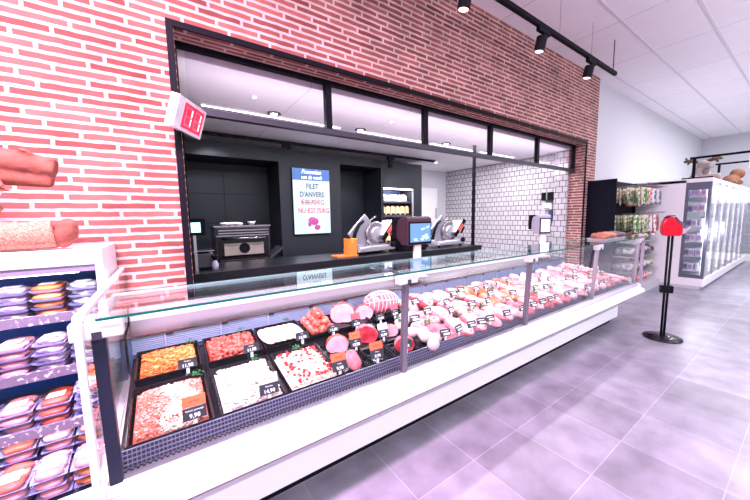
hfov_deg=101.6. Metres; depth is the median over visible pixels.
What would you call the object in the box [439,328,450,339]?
price tag
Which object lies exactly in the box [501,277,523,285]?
fillet
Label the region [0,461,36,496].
pack
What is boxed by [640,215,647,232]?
snack bag
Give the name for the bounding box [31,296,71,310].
pack
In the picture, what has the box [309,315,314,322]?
meatball
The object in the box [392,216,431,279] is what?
scale
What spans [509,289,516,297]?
price tag
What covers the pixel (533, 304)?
price tag
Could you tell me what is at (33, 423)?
tray
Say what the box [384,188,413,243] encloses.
rack
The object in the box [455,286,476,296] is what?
fillet
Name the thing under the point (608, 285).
fillet
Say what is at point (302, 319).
meatball
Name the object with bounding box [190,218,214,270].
scale
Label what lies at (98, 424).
pack
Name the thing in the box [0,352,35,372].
pack
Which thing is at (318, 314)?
meatball
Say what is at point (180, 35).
trim
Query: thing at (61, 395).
pack
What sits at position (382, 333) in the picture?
price tag
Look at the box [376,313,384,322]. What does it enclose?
price tag
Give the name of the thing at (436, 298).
joint
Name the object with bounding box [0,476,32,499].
pack
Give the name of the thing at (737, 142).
wall
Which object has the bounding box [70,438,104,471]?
pack
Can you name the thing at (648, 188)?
snack bag
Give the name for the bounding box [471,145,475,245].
post
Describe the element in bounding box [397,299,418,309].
joint
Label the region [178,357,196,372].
price tag
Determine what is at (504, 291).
fillet
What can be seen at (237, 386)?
meat
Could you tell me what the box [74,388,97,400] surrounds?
pack
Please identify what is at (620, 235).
pack
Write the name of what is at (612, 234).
pack
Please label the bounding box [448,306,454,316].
price tag
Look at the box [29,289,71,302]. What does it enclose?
pack
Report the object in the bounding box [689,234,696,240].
pack
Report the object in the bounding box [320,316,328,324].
meatball
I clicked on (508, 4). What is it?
track
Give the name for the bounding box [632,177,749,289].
cooler
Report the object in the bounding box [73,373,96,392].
pack
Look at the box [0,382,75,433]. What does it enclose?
shelf
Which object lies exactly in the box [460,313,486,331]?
joint
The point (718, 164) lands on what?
gantry
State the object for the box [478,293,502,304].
fillet
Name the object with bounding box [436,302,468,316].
joint
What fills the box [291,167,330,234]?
screen
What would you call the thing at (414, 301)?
price tag
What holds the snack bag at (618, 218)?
hanging from the shelving unit at (602, 208)
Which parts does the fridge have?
price rail, panel, price rail, price rail, panel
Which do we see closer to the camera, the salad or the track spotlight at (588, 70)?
the salad
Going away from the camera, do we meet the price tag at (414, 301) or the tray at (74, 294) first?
the tray at (74, 294)
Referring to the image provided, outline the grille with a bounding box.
[122,278,628,467]
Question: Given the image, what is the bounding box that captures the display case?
[67,234,645,499]
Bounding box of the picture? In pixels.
[306,216,323,230]
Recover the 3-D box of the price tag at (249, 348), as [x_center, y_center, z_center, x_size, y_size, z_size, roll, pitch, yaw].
[-0.722,0.586,1.788,0.085,0.076,0.018,-6,8,-37]
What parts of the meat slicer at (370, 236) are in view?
sharpener arm, gauge plate, blade, blade, carriage plate, carriage arm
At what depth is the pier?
5.82 m
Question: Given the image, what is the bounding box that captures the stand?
[642,215,690,343]
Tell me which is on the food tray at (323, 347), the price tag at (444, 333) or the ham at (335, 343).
the ham at (335, 343)
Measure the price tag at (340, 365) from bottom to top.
0.118 m
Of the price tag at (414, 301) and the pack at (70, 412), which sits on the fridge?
the pack at (70, 412)
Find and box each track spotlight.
[457,0,470,11]
[534,25,550,52]
[582,57,596,78]
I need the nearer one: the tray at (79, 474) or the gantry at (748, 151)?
the tray at (79, 474)
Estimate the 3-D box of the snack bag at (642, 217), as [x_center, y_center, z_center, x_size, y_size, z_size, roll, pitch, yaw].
[4.705,-0.465,5.380,0.120,0.312,0.052,-6,8,-39]
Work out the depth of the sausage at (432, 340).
2.07 m
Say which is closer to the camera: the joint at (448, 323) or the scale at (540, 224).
the joint at (448, 323)
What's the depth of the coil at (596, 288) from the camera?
3.48 m
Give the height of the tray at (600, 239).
0.020 m
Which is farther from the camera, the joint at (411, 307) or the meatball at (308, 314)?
the joint at (411, 307)
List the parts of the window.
post, post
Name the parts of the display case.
rail, glass arm, post, panel, glass, light rail, panel, panel, glass arm, post, panel, ledge trim, sausage coil, glass, post, glass, post, glass, sausage coil, post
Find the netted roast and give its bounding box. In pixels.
[363,290,398,313]
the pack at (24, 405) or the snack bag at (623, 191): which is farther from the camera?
the snack bag at (623, 191)
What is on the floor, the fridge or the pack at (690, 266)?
the fridge
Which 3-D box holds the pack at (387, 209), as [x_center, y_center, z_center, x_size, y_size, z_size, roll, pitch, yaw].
[0.261,-0.811,6.312,0.109,0.200,0.064,-5,7,-34]
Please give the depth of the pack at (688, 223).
5.73 m
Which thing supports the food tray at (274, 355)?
on the display case
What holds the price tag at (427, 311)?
on the display case
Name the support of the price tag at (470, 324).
on the joint at (448, 323)
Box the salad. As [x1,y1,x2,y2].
[274,345,336,389]
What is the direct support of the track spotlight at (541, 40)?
attached to the track at (508, 4)
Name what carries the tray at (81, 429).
on the pack at (98, 424)
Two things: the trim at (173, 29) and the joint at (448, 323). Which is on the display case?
the joint at (448, 323)
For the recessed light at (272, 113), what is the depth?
3.43 m
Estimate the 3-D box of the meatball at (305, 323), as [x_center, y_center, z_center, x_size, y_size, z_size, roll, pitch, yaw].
[-0.479,0.527,2.170,0.057,0.060,0.061,4,8,38]
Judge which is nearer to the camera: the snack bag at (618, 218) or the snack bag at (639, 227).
the snack bag at (639, 227)
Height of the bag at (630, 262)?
0.150 m
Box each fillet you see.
[452,300,478,309]
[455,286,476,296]
[466,285,486,294]
[469,310,501,327]
[477,282,497,290]
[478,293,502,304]
[491,290,512,303]
[492,278,514,286]
[494,303,522,318]
[498,289,520,300]
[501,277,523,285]
[514,285,539,293]
[541,269,559,275]
[552,275,576,281]
[558,286,587,296]
[587,278,610,287]
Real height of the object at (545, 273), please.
0.093 m
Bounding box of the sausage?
[0,147,78,250]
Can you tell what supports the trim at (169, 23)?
attached to the wall at (85, 84)
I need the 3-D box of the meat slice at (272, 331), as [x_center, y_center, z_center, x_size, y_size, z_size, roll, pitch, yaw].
[-0.640,0.554,2.029,0.111,0.049,0.218,-5,7,-31]
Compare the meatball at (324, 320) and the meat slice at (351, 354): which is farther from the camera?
the meatball at (324, 320)
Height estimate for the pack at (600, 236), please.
0.095 m
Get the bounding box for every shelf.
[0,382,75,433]
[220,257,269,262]
[612,266,658,274]
[613,251,658,257]
[619,238,657,242]
[635,277,658,291]
[682,254,708,271]
[683,240,710,256]
[685,230,711,241]
[688,196,714,202]
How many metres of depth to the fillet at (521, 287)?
3.26 m
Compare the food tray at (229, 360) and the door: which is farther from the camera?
the door
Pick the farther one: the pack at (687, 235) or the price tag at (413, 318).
the pack at (687, 235)
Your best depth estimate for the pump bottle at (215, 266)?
3.14 m
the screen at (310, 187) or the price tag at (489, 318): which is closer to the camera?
the price tag at (489, 318)
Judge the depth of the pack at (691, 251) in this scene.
5.64 m
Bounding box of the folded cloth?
[220,222,242,225]
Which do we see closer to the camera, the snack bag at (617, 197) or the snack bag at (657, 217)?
the snack bag at (617, 197)
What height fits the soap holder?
0.120 m
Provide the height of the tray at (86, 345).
0.013 m
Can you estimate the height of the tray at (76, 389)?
0.013 m
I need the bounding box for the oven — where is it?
[208,224,283,262]
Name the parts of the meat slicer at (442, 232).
sharpener arm, gauge plate, blade, blade, carriage plate, carriage arm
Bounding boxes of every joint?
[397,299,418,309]
[409,293,434,308]
[421,292,445,304]
[423,306,451,320]
[431,290,456,301]
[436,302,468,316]
[444,318,474,336]
[445,288,464,300]
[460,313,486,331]
[463,295,493,308]
[480,306,513,321]
[483,280,506,289]
[517,297,543,310]
[532,291,562,304]
[557,264,578,271]
[579,269,599,274]
[601,273,627,281]
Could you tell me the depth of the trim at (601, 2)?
4.78 m
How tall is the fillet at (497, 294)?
0.086 m
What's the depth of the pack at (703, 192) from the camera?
5.44 m
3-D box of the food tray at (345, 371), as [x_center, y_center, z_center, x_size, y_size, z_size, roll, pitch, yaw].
[-0.135,0.675,1.775,0.157,0.048,0.156,-5,7,-34]
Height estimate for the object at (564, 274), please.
0.094 m
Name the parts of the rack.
panel, price rail, price rail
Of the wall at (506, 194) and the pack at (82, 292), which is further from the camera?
the wall at (506, 194)
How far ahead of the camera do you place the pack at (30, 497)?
1.29 m
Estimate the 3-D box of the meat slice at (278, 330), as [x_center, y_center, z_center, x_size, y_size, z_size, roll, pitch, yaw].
[-0.607,0.551,2.050,0.112,0.049,0.213,-5,7,-32]
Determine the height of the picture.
0.250 m
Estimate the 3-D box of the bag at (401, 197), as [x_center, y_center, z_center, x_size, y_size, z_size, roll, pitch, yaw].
[0.560,-1.098,6.555,0.196,0.148,0.160,-5,7,-34]
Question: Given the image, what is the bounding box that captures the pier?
[551,150,569,261]
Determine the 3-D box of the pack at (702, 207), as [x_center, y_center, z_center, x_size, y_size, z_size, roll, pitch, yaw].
[5.910,-0.760,5.508,0.113,0.130,0.083,-5,7,-34]
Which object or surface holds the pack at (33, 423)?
on the fridge
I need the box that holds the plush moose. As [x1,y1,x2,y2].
[684,156,722,177]
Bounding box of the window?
[174,40,575,283]
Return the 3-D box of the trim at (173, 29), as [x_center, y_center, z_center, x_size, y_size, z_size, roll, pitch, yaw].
[-1.373,-0.144,2.238,0.014,2.660,0.249,-5,7,-34]
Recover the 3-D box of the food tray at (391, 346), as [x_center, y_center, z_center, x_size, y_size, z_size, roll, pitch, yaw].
[0.182,0.646,1.991,0.167,0.048,0.156,-5,7,-34]
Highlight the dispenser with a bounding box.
[541,192,553,200]
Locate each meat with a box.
[133,377,208,443]
[214,359,282,412]
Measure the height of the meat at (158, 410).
0.087 m
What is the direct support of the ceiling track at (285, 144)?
attached to the ceiling at (213, 81)
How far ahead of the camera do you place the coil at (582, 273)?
4.03 m
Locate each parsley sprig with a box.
[186,369,203,375]
[420,316,435,324]
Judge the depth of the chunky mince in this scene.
1.82 m
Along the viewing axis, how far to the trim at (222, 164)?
5.04 m
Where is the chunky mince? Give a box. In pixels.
[206,331,254,361]
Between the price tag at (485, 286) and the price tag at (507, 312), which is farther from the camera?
the price tag at (485, 286)
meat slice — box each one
[258,329,275,343]
[263,328,280,341]
[269,327,287,340]
[275,325,292,338]
[281,324,295,338]
[286,323,302,334]
[347,353,358,363]
[348,355,361,370]
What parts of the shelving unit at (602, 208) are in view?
panel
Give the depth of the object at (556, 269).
4.12 m
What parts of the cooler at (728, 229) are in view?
panel, panel, frame, door post, door glass, door post, door glass, door post, door glass, door post, door glass, door post, door glass, door post, door glass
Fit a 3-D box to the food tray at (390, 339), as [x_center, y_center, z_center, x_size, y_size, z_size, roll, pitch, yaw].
[0.113,0.603,2.177,0.177,0.049,0.166,-5,7,-34]
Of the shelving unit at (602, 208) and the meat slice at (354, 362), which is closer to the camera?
the meat slice at (354, 362)
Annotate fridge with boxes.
[0,243,116,499]
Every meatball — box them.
[300,317,306,324]
[303,320,309,327]
[305,312,311,319]
[306,323,313,331]
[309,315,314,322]
[309,327,318,334]
[311,307,318,314]
[312,318,320,327]
[314,310,322,318]
[318,325,326,332]
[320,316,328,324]
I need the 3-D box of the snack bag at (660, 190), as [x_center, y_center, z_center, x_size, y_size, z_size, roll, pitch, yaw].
[5.371,-1.011,5.788,0.120,0.292,0.052,-2,6,-7]
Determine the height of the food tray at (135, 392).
0.102 m
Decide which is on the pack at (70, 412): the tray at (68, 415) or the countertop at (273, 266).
the tray at (68, 415)
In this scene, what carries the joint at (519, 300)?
on the display case
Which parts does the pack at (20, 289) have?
lid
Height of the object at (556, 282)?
0.108 m
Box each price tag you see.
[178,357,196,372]
[181,392,206,423]
[243,342,258,356]
[258,371,278,398]
[295,330,308,343]
[328,323,338,334]
[330,351,347,374]
[349,331,361,350]
[350,312,360,327]
[369,340,383,362]
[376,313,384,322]
[377,322,388,340]
[389,303,398,318]
[407,339,411,352]
[409,314,419,325]
[411,298,418,306]
[423,307,431,317]
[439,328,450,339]
[443,298,449,306]
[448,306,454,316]
[449,290,457,298]
[453,318,462,335]
[457,287,464,292]
[467,300,475,309]
[467,320,476,328]
[471,281,478,293]
[476,317,486,324]
[483,283,488,290]
[484,308,494,324]
[485,297,490,305]
[487,290,493,296]
[502,309,510,315]
[506,278,511,284]
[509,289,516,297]
[529,301,537,308]
[537,293,545,304]
[541,280,548,290]
[547,296,553,301]
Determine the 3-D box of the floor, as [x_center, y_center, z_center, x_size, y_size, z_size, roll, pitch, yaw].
[5.324,1.051,3.006,20.000,0.100,6.750,-5,7,-34]
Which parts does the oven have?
plate, door, door handle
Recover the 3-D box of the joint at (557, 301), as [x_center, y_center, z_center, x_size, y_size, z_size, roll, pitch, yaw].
[1.720,0.474,3.041,0.169,0.095,0.300,-4,7,-27]
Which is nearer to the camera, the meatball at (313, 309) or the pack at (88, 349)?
the pack at (88, 349)
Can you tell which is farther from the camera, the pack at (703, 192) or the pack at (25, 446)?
the pack at (703, 192)
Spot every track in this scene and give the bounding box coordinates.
[202,130,435,167]
[495,0,616,75]
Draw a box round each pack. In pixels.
[0,282,32,297]
[0,293,37,305]
[0,302,36,315]
[0,309,40,319]
[0,336,37,354]
[0,344,37,363]
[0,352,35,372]
[0,360,36,377]
[0,395,40,420]
[0,404,38,430]
[0,410,40,436]
[0,437,39,458]
[0,437,40,467]
[0,447,41,473]
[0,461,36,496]
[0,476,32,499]
[21,495,33,499]
[28,279,68,293]
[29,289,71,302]
[29,449,72,486]
[29,458,72,495]
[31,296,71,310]
[31,340,69,357]
[32,331,67,347]
[32,348,72,365]
[34,396,74,419]
[35,355,72,370]
[35,471,75,499]
[36,303,71,314]
[36,386,73,409]
[37,395,45,403]
[37,402,76,426]
[38,427,74,446]
[41,426,77,454]
[42,444,77,457]
[66,277,96,290]
[68,286,97,297]
[68,296,91,305]
[70,303,97,310]
[70,340,91,349]
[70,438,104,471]
[71,347,92,357]
[72,354,92,363]
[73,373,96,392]
[73,396,98,409]
[73,471,101,488]
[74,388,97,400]
[74,405,99,416]
[74,458,104,479]
[75,429,102,443]
[76,420,101,434]
[385,206,389,214]
[390,206,394,214]
[395,206,399,214]
[399,206,403,214]
[404,206,408,214]
[587,232,611,240]
[603,231,617,239]
[610,231,626,238]
[682,261,688,268]
[685,233,691,240]
[686,219,690,225]
[687,263,693,269]
[688,248,694,255]
[689,190,693,196]
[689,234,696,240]
[691,219,697,225]
[692,204,699,211]
[693,190,700,196]
[695,249,701,255]
[696,234,702,241]
[699,204,705,210]
[700,189,707,195]
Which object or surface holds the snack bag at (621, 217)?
hanging from the shelving unit at (602, 208)
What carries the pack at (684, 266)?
on the cooler at (728, 229)
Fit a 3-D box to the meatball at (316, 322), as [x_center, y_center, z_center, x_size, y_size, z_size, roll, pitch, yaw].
[-0.406,0.503,2.113,0.060,0.064,0.059,-3,6,-15]
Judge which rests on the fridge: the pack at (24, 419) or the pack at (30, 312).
the pack at (30, 312)
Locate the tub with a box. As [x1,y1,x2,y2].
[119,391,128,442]
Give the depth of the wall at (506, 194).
7.00 m
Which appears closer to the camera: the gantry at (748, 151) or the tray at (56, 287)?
the tray at (56, 287)
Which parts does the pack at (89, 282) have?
lid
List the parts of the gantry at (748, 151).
post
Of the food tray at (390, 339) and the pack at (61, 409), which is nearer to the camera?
the pack at (61, 409)
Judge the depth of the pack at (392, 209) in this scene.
6.35 m
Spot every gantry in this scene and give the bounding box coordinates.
[681,150,749,179]
[715,160,748,183]
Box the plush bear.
[722,169,745,184]
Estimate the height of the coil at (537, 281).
0.077 m
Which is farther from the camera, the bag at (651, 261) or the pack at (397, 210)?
the pack at (397, 210)
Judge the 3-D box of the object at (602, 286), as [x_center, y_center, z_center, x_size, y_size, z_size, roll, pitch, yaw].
[2.552,0.399,3.617,0.297,0.114,0.172,4,8,38]
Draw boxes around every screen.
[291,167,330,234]
[414,226,429,240]
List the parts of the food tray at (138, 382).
seasoned strips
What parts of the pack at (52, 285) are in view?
lid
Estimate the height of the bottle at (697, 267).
0.170 m
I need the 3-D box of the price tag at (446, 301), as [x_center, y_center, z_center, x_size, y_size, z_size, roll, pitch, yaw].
[0.606,0.453,2.589,0.082,0.076,0.018,-6,8,-41]
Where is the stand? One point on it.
(671, 226)
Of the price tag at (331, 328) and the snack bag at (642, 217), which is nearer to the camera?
the price tag at (331, 328)
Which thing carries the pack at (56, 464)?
on the pack at (59, 481)
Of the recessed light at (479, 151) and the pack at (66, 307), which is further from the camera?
the recessed light at (479, 151)
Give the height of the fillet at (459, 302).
0.075 m
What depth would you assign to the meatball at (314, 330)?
2.06 m
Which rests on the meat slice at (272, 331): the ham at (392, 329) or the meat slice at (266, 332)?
the meat slice at (266, 332)
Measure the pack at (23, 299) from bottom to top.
0.040 m
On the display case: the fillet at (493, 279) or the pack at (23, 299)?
the fillet at (493, 279)
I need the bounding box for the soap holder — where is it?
[542,203,553,209]
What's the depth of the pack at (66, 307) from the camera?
1.49 m
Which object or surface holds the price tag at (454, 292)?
on the joint at (446, 295)
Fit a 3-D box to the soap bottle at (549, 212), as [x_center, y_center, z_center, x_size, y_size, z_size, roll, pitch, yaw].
[3.486,-0.674,6.083,0.094,0.200,0.070,-5,7,-34]
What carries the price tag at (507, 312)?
on the joint at (498, 313)
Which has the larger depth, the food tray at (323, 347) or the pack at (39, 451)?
the food tray at (323, 347)
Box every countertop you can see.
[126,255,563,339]
[194,244,481,295]
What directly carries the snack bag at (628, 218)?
hanging from the shelving unit at (602, 208)
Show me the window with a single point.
(328, 130)
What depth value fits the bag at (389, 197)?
6.35 m
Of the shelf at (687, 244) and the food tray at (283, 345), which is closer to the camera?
the food tray at (283, 345)
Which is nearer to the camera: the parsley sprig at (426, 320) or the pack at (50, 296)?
the pack at (50, 296)
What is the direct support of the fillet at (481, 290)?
on the display case
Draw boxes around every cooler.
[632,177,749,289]
[702,192,749,260]
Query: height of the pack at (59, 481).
0.052 m
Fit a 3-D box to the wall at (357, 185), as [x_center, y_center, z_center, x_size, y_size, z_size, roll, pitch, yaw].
[-1.554,-0.440,5.380,5.740,2.590,0.740,-5,7,-34]
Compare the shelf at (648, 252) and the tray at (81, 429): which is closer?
the tray at (81, 429)
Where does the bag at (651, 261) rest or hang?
on the shelving unit at (602, 208)
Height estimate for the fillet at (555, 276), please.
0.084 m
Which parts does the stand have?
plate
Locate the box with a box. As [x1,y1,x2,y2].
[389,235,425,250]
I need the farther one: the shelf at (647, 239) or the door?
the door
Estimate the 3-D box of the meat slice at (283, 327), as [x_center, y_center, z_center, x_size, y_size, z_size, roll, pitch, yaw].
[-0.577,0.550,2.072,0.112,0.048,0.224,-4,7,-27]
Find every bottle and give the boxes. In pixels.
[211,255,218,269]
[548,211,552,220]
[694,261,699,270]
[699,217,703,225]
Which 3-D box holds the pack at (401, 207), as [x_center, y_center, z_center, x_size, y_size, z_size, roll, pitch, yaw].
[0.572,-0.839,6.524,0.109,0.200,0.064,-5,7,-34]
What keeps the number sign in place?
attached to the wall at (85, 84)
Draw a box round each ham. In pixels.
[326,334,348,352]
[330,302,354,322]
[355,304,372,318]
[355,324,377,342]
[383,324,397,336]
[394,336,413,351]
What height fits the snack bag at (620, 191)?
0.312 m
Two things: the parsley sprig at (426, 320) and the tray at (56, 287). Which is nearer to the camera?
the tray at (56, 287)
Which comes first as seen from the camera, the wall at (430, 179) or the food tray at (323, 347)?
the food tray at (323, 347)
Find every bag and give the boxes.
[387,195,397,200]
[398,195,406,200]
[612,262,633,271]
[614,215,616,230]
[614,247,635,255]
[615,273,632,281]
[616,188,618,203]
[617,215,620,230]
[618,188,621,205]
[620,215,622,231]
[622,188,624,203]
[623,215,626,231]
[624,232,638,240]
[624,261,639,268]
[626,187,629,203]
[626,215,629,230]
[628,187,633,205]
[628,215,633,230]
[632,215,639,233]
[632,259,649,266]
[636,186,639,205]
[637,215,640,233]
[639,257,653,265]
[640,186,643,204]
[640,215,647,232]
[641,215,643,232]
[642,187,646,204]
[645,244,653,250]
[647,187,649,203]
[648,214,651,231]
[650,188,653,202]
[651,188,656,203]
[652,214,656,232]
[656,189,661,203]
[656,214,658,229]
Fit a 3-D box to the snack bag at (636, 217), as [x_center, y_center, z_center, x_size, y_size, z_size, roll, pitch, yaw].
[4.471,-0.440,5.242,0.120,0.324,0.053,-2,6,-12]
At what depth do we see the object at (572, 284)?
3.43 m
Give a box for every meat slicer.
[343,214,395,254]
[426,215,465,247]
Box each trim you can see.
[165,17,587,296]
[173,27,584,144]
[173,29,194,295]
[205,164,258,223]
[494,0,749,137]
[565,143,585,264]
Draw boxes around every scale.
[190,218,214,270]
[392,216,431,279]
[528,214,550,257]
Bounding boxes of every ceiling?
[177,49,570,171]
[471,0,749,138]
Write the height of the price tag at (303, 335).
0.076 m
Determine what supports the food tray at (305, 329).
on the display case
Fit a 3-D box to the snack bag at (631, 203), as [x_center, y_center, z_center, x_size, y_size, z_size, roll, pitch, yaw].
[4.501,-0.939,5.378,0.120,0.321,0.052,-2,6,-8]
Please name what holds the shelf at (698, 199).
attached to the cooler at (728, 229)
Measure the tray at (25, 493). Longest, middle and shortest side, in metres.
0.155 x 0.112 x 0.013 m
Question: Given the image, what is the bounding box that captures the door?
[422,188,436,239]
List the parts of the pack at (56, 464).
lid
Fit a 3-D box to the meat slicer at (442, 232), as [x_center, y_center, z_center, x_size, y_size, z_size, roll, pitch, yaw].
[1.214,-0.335,5.285,0.786,0.529,0.410,-5,7,-34]
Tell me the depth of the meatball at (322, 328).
2.09 m
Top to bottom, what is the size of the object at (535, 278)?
0.096 m
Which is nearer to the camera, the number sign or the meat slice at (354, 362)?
the meat slice at (354, 362)
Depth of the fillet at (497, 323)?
2.44 m
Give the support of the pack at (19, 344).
on the pack at (25, 354)
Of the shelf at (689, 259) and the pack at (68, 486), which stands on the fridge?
the pack at (68, 486)
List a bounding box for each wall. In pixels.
[0,0,701,322]
[184,139,421,256]
[422,170,445,219]
[445,153,555,254]
[700,132,749,187]
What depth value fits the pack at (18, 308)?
1.41 m
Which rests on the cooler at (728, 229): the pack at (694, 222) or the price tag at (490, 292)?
the pack at (694, 222)
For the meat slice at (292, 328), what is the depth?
2.08 m
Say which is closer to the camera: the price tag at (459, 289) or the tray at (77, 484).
the tray at (77, 484)
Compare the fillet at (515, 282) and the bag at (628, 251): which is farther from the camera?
the bag at (628, 251)
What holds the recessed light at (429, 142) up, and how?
in the ceiling at (213, 81)
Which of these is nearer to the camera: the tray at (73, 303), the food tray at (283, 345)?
the tray at (73, 303)
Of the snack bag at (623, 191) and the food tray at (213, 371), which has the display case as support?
the food tray at (213, 371)
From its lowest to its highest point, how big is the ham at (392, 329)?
0.085 m
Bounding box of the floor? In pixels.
[269,261,749,499]
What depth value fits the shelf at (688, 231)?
8.05 m
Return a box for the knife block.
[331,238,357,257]
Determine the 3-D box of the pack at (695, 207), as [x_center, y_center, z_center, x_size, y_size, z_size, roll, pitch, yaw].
[5.867,-0.768,5.587,0.113,0.130,0.083,-5,7,-34]
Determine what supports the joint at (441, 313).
on the display case
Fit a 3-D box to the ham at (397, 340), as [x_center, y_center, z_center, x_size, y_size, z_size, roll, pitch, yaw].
[0.187,0.603,2.018,0.132,0.100,0.089,-2,6,-6]
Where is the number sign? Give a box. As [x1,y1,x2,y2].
[164,91,206,139]
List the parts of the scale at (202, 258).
weighing plate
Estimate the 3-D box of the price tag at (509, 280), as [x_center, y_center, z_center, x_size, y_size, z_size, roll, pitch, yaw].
[1.447,0.347,3.304,0.082,0.076,0.018,-4,7,-24]
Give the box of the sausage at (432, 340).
[408,327,441,350]
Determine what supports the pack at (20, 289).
on the pack at (23, 299)
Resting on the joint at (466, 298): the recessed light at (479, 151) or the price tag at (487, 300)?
the price tag at (487, 300)
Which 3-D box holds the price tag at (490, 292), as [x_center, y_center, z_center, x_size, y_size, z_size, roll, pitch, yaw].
[1.087,0.418,2.880,0.082,0.076,0.018,-4,7,-26]
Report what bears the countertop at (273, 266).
on the floor
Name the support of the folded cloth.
on the oven
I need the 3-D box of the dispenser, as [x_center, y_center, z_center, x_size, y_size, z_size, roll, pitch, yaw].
[3.438,-1.062,6.056,0.148,0.160,0.220,-5,7,-34]
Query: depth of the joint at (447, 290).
2.94 m
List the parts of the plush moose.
arm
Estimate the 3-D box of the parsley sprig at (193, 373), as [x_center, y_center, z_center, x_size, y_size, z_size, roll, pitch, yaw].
[-0.905,0.618,1.545,0.064,0.031,0.065,0,6,11]
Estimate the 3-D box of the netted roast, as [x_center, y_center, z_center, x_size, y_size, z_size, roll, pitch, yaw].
[0.051,0.429,2.512,0.309,0.197,0.216,-4,7,-27]
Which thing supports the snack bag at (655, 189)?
hanging from the shelving unit at (602, 208)
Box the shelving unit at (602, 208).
[583,178,667,291]
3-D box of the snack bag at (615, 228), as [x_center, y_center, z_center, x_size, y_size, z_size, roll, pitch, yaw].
[4.301,-0.461,5.480,0.120,0.326,0.050,-4,7,-27]
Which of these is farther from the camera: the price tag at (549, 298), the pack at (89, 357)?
the price tag at (549, 298)
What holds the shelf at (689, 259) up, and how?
attached to the cooler at (728, 229)
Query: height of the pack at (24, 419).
0.039 m
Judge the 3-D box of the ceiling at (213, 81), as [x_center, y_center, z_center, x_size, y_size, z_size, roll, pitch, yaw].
[-0.263,-1.770,4.968,7.800,0.100,3.230,-5,7,-34]
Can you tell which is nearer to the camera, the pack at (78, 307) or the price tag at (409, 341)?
the pack at (78, 307)
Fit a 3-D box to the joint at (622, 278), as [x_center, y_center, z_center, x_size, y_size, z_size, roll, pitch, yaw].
[3.099,0.355,3.974,0.175,0.089,0.283,-5,8,-37]
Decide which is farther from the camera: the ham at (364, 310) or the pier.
the pier
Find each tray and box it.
[0,287,32,297]
[0,420,39,436]
[0,447,40,467]
[17,486,32,499]
[28,284,68,293]
[37,410,74,426]
[66,284,96,290]
[68,292,95,297]
[68,301,85,305]
[70,344,91,349]
[73,384,96,392]
[74,466,102,479]
[74,482,91,488]
[75,392,97,400]
[76,426,101,434]
[124,371,214,449]
[133,340,202,387]
[202,329,262,368]
[210,355,288,416]
[254,320,309,354]
[269,342,342,392]
[298,321,331,337]
[319,342,356,358]
[325,309,371,330]
[337,357,368,374]
[347,337,384,350]
[360,344,395,364]
[371,308,400,321]
[377,329,400,342]
[386,343,418,355]
[587,238,611,240]
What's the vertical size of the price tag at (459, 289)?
0.076 m
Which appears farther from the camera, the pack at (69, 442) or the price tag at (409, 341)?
the price tag at (409, 341)
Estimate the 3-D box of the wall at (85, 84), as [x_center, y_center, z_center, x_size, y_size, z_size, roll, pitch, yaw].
[3.165,-1.145,5.269,19.300,3.860,0.250,-5,7,-34]
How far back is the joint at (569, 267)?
4.25 m
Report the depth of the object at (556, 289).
3.17 m
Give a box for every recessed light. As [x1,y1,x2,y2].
[200,102,340,128]
[267,111,280,115]
[355,128,365,130]
[356,130,420,141]
[429,142,472,150]
[479,151,514,157]
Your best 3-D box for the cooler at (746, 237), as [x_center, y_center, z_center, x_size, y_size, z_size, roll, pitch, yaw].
[11.743,-0.638,7.969,1.400,2.000,4.900,-5,7,-34]
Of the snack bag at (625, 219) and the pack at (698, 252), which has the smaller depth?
the snack bag at (625, 219)

